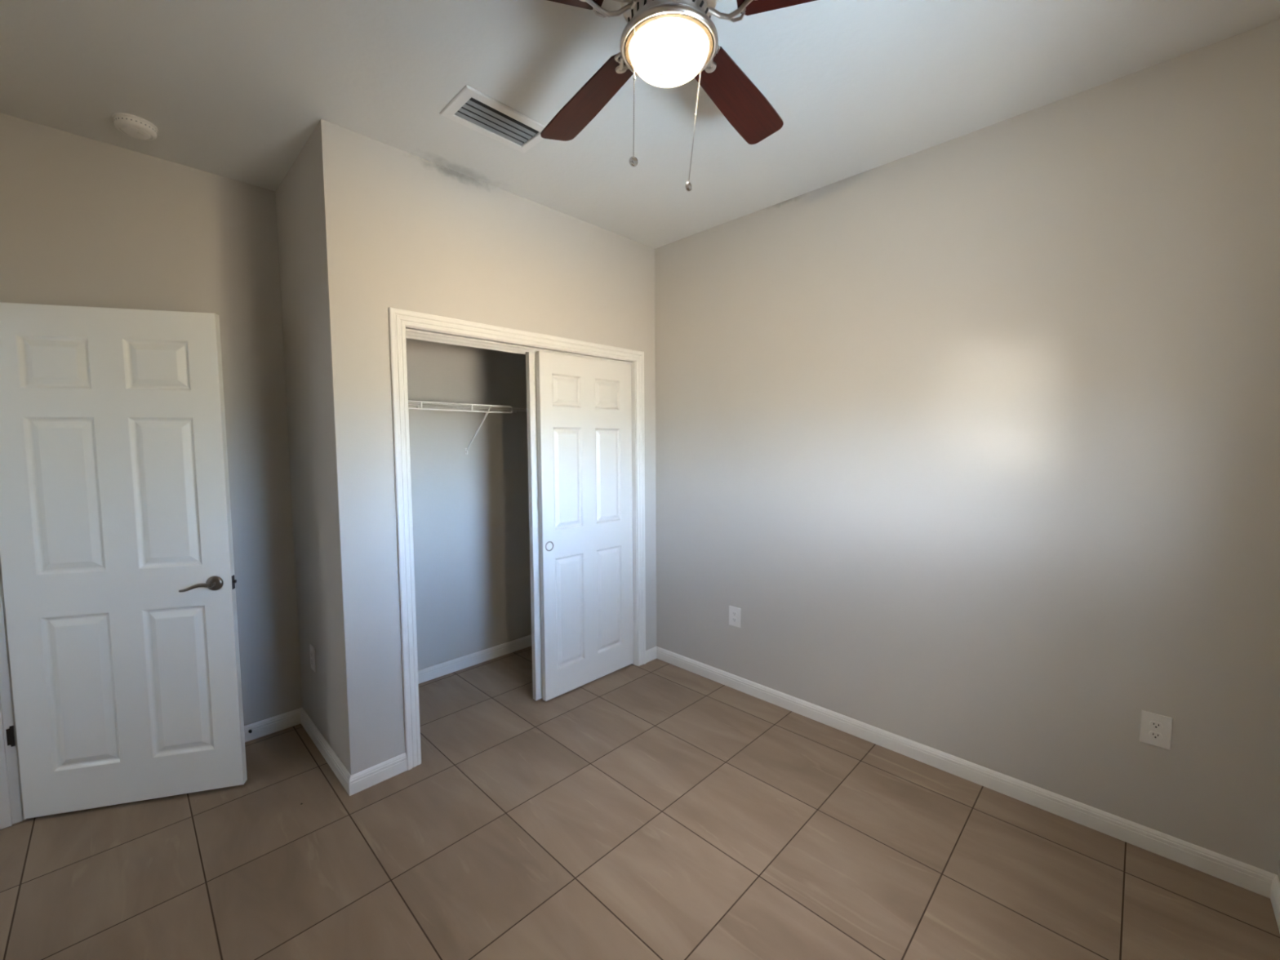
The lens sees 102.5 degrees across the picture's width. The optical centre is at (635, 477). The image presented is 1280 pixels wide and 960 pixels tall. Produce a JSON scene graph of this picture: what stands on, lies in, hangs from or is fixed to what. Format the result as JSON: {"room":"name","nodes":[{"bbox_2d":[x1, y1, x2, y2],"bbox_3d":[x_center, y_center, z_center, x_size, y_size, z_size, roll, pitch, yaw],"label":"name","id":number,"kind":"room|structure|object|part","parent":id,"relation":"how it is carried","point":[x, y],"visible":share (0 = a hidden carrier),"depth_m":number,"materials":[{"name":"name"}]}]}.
{"room":"empty bedroom","nodes":[
{"label":"empty bedroom","id":0,"kind":"room"},
{"bbox_2d":[0,112,531,725],"bbox_3d":[-1.597,-0.089,3.113,0.120,2.852,3.120,3,5,45],"label":"wall","id":1,"kind":"structure","parent":0,"point":[85,222],"depth_m":2.66,"materials":[{"name":"paint"}]},
{"bbox_2d":[408,400,526,454],"bbox_3d":[-0.998,-0.309,3.376,0.341,0.316,1.861,3,5,45],"label":"wire shelf","id":2,"kind":"object","parent":1,"relation":"attached to","point":[488,406],"visible":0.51,"depth_m":3.22,"materials":[{"name":"white metal"}]},
{"bbox_2d":[275,132,342,763],"bbox_3d":[-1.562,-0.052,2.552,0.721,2.852,0.120,3,5,45],"label":"wall","id":3,"kind":"structure","parent":0,"point":[295,195],"depth_m":2.46,"materials":[{"name":"paint"}]},
{"bbox_2d":[309,644,315,672],"bbox_3d":[-1.646,0.920,2.616,0.080,0.125,0.009,3,5,45],"label":"wall outlet","id":4,"kind":"object","parent":3,"relation":"attached to","point":[313,660],"visible":1,"depth_m":2.60,"materials":[{"name":"white plastic"}]},
{"bbox_2d":[312,119,656,775],"bbox_3d":[-0.603,-0.084,2.921,0.120,2.852,1.995,3,5,45],"label":"wall","id":5,"kind":"structure","parent":0,"point":[397,228],"depth_m":2.33,"materials":[{"name":"paint"}]},
{"bbox_2d":[244,634,531,795],"bbox_3d":[-1.204,1.310,2.900,0.854,0.082,2.984,3,5,45],"label":"baseboard","id":6,"kind":"structure","parent":5,"relation":"attached to","point":[353,784],"depth_m":2.71,"materials":[{"name":"white paint"}]},
{"bbox_2d":[388,306,645,770],"bbox_3d":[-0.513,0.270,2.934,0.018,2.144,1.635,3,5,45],"label":"trim","id":7,"kind":"structure","parent":5,"relation":"attached to","point":[398,318],"depth_m":2.42,"materials":[{"name":"white paint"}]},
{"bbox_2d":[405,328,631,364],"bbox_3d":[-0.581,-0.719,2.928,0.098,0.026,1.491,3,5,45],"label":"trim","id":8,"kind":"structure","parent":5,"relation":"attached to","point":[410,333],"depth_m":2.69,"materials":[{"name":"white paint"}]},
{"bbox_2d":[525,351,542,700],"bbox_3d":[-0.350,0.284,3.252,0.034,2.046,0.735,3,5,45],"label":"door","id":9,"kind":"structure","parent":5,"relation":"in","point":[531,367],"depth_m":2.99,"materials":[{"name":"white paint"}]},
{"bbox_2d":[535,351,633,701],"bbox_3d":[-0.290,0.284,3.243,0.037,2.046,0.735,3,5,45],"label":"door","id":10,"kind":"structure","parent":5,"relation":"in","point":[584,405],"depth_m":3.19,"materials":[{"name":"white paint"}]},
{"bbox_3d":[-0.506,0.403,3.013,0.012,0.058,0.058,3,5,45],"label":"finger pull","id":11,"kind":"part","parent":10,"relation":"part of","materials":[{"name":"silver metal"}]},
{"bbox_2d":[0,645,1279,959],"bbox_3d":[-0.821,1.482,1.663,4.370,0.100,4.490,3,5,45],"label":"floor","id":12,"kind":"structure","parent":0,"point":[657,809],"depth_m":1.90,"materials":[{"name":"tile"}]},
{"bbox_2d":[0,0,1279,248],"bbox_3d":[-0.841,-1.463,1.465,4.370,0.100,4.490,3,5,45],"label":"ceiling","id":13,"kind":"structure","parent":0,"point":[236,90],"depth_m":1.85,"materials":[{"name":"paint"}]},
{"bbox_2d":[111,112,157,140],"bbox_3d":[-2.041,-1.424,2.097,0.134,0.046,0.134,3,5,45],"label":"smoke detector","id":14,"kind":"object","parent":13,"relation":"attached to","point":[135,126],"visible":1,"depth_m":2.07,"materials":[{"name":"white plastic"}]},
{"bbox_2d":[439,84,546,153],"bbox_3d":[-0.562,-1.453,2.105,0.226,0.010,0.394,3,5,45],"label":"ceiling vent","id":15,"kind":"object","parent":13,"relation":"in","point":[470,108],"visible":0.97,"depth_m":2.08,"materials":[{"name":"white plastic"}]},
{"bbox_2d":[540,0,817,191],"bbox_3d":[0.092,-1.102,1.388,1.280,0.624,1.274,3,5,45],"label":"ceiling fan","id":16,"kind":"object","parent":13,"relation":"hanging from","point":[665,43],"visible":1,"depth_m":1.37,"materials":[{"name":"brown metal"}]},
{"bbox_3d":[-0.314,-1.200,1.220,0.491,0.006,0.136,-2,16,-17],"label":"blade","id":17,"kind":"part","parent":16,"relation":"part of","materials":[{"name":"brown wood"}]},
{"bbox_3d":[-0.156,-1.233,1.687,0.136,0.006,0.491,-17,13,-33],"label":"blade","id":18,"kind":"part","parent":16,"relation":"part of","materials":[{"name":"brown wood"}]},
{"bbox_3d":[-0.066,-1.205,1.298,0.166,0.032,0.108,-2,16,-17],"label":"blade arm","id":19,"kind":"part","parent":16,"relation":"part of","materials":[{"name":"silver metal"}]},
{"bbox_3d":[-0.005,-1.218,1.476,0.108,0.032,0.166,-17,13,-33],"label":"blade arm","id":20,"kind":"part","parent":16,"relation":"part of","materials":[{"name":"silver metal"}]},
{"bbox_3d":[-0.003,-0.967,1.278,0.008,0.326,0.007,0,4,9],"label":"pull chain","id":21,"kind":"part","parent":16,"relation":"part of","materials":[{"name":"silver metal"}]},
{"bbox_3d":[0.088,-1.110,1.352,0.052,0.060,0.052,3,5,45],"label":"bulb","id":22,"kind":"part","parent":16,"relation":"part of","materials":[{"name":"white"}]},
{"bbox_3d":[0.088,-1.095,1.353,0.208,0.071,0.208,3,5,45],"label":"lamp shade","id":23,"kind":"part","parent":16,"relation":"part of","materials":[{"name":"white glass"}]},
{"bbox_3d":[0.164,-0.977,1.417,0.049,0.326,0.007,-3,5,-32],"label":"pull chain","id":24,"kind":"part","parent":16,"relation":"part of","materials":[{"name":"silver metal"}]},
{"bbox_3d":[0.184,-1.219,1.474,0.108,0.032,0.166,-13,-4,37],"label":"blade arm","id":25,"kind":"part","parent":16,"relation":"part of","materials":[{"name":"silver metal"}]},
{"bbox_3d":[0.240,-1.207,1.293,0.166,0.032,0.108,1,-8,19],"label":"blade arm","id":26,"kind":"part","parent":16,"relation":"part of","materials":[{"name":"silver metal"}]},
{"bbox_3d":[0.339,-1.236,1.681,0.136,0.006,0.491,-13,-4,37],"label":"blade","id":27,"kind":"part","parent":16,"relation":"part of","materials":[{"name":"brown wood"}]},
{"bbox_3d":[0.486,-1.205,1.210,0.491,0.006,0.136,1,-8,19],"label":"blade","id":28,"kind":"part","parent":16,"relation":"part of","materials":[{"name":"brown wood"}]},
{"bbox_2d":[654,18,1279,875],"bbox_3d":[0.879,-0.096,2.941,3.881,2.852,0.120,3,5,45],"label":"wall","id":29,"kind":"structure","parent":0,"point":[973,438],"depth_m":2.14,"materials":[{"name":"paint"}]},
{"bbox_2d":[728,605,741,627],"bbox_3d":[0.616,0.862,3.183,0.084,0.122,0.009,3,5,45],"label":"wall outlet","id":30,"kind":"object","parent":29,"relation":"attached to","point":[734,612],"visible":1,"depth_m":3.18,"materials":[{"name":"white plastic"}]},
{"bbox_2d":[645,646,1276,897],"bbox_3d":[1.099,1.311,2.649,2.800,0.082,0.134,3,5,45],"label":"baseboard","id":31,"kind":"structure","parent":29,"relation":"attached to","point":[1259,881],"depth_m":2.21,"materials":[{"name":"white paint"}]},
{"bbox_2d":[1139,710,1172,750],"bbox_3d":[1.921,0.932,1.894,0.080,0.121,0.009,3,5,45],"label":"wall outlet","id":32,"kind":"object","parent":29,"relation":"attached to","point":[1155,729],"visible":1,"depth_m":1.89,"materials":[{"name":"white plastic"}]},
{"bbox_2d":[1148,730,1162,739],"bbox_3d":[1.919,0.951,1.893,0.034,0.025,0.003,3,5,45],"label":"socket","id":33,"kind":"object","parent":32,"relation":"attached to","point":[1153,735],"depth_m":1.89,"materials":[{"name":"white plastic"}]},
{"bbox_2d":[1149,720,1163,729],"bbox_3d":[1.918,0.912,1.891,0.034,0.025,0.003,3,5,45],"label":"socket","id":34,"kind":"object","parent":32,"relation":"attached to","point":[1153,725],"depth_m":1.89,"materials":[{"name":"white plastic"}]},
{"bbox_2d":[1277,853,1279,880],"bbox_3d":[1.119,0.066,0.515,0.120,2.852,3.000,3,5,45],"label":"wall","id":35,"kind":"structure","parent":0,"point":[1278,873],"depth_m":1.70,"materials":[{"name":"paint"}]},
{"bbox_2d":[1270,875,1279,933],"bbox_3d":[1.082,1.445,0.655,0.014,0.082,3.000,3,5,45],"label":"baseboard","id":36,"kind":"structure","parent":35,"relation":"attached to","point":[1275,886],"depth_m":1.67,"materials":[{"name":"white paint"}]},
{"bbox_3d":[-1.272,0.071,0.687,3.761,2.852,0.120,3,5,45],"label":"wall","id":37,"kind":"structure","parent":0,"visible":0},
{"bbox_2d":[0,556,26,829],"bbox_3d":[-2.295,0.375,1.724,0.817,2.121,0.122,3,5,45],"label":"trim","id":38,"kind":"structure","parent":37,"relation":"attached to","point":[11,810],"depth_m":2.07,"materials":[{"name":"white paint"}]},
{"bbox_2d":[0,302,247,818],"bbox_3d":[-2.151,0.353,2.128,0.814,2.079,0.090,-1,4,-15],"label":"door","id":39,"kind":"structure","parent":37,"relation":"in","point":[117,548],"depth_m":2.13,"materials":[{"name":"white paint"}]},
{"bbox_3d":[-1.869,0.466,2.186,0.124,0.035,0.044,-1,4,-15],"label":"lever","id":40,"kind":"part","parent":39,"relation":"part of","materials":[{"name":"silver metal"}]},
{"bbox_3d":[-1.826,0.459,2.224,0.064,0.064,0.012,-1,4,-15],"label":"handle","id":41,"kind":"part","parent":39,"relation":"part of","materials":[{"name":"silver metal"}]},
{"bbox_3d":[-1.773,0.461,2.263,0.002,0.060,0.023,-1,4,-15],"label":"latch plate","id":42,"kind":"part","parent":39,"relation":"part of","materials":[{"name":"brown metal"}]}
]}

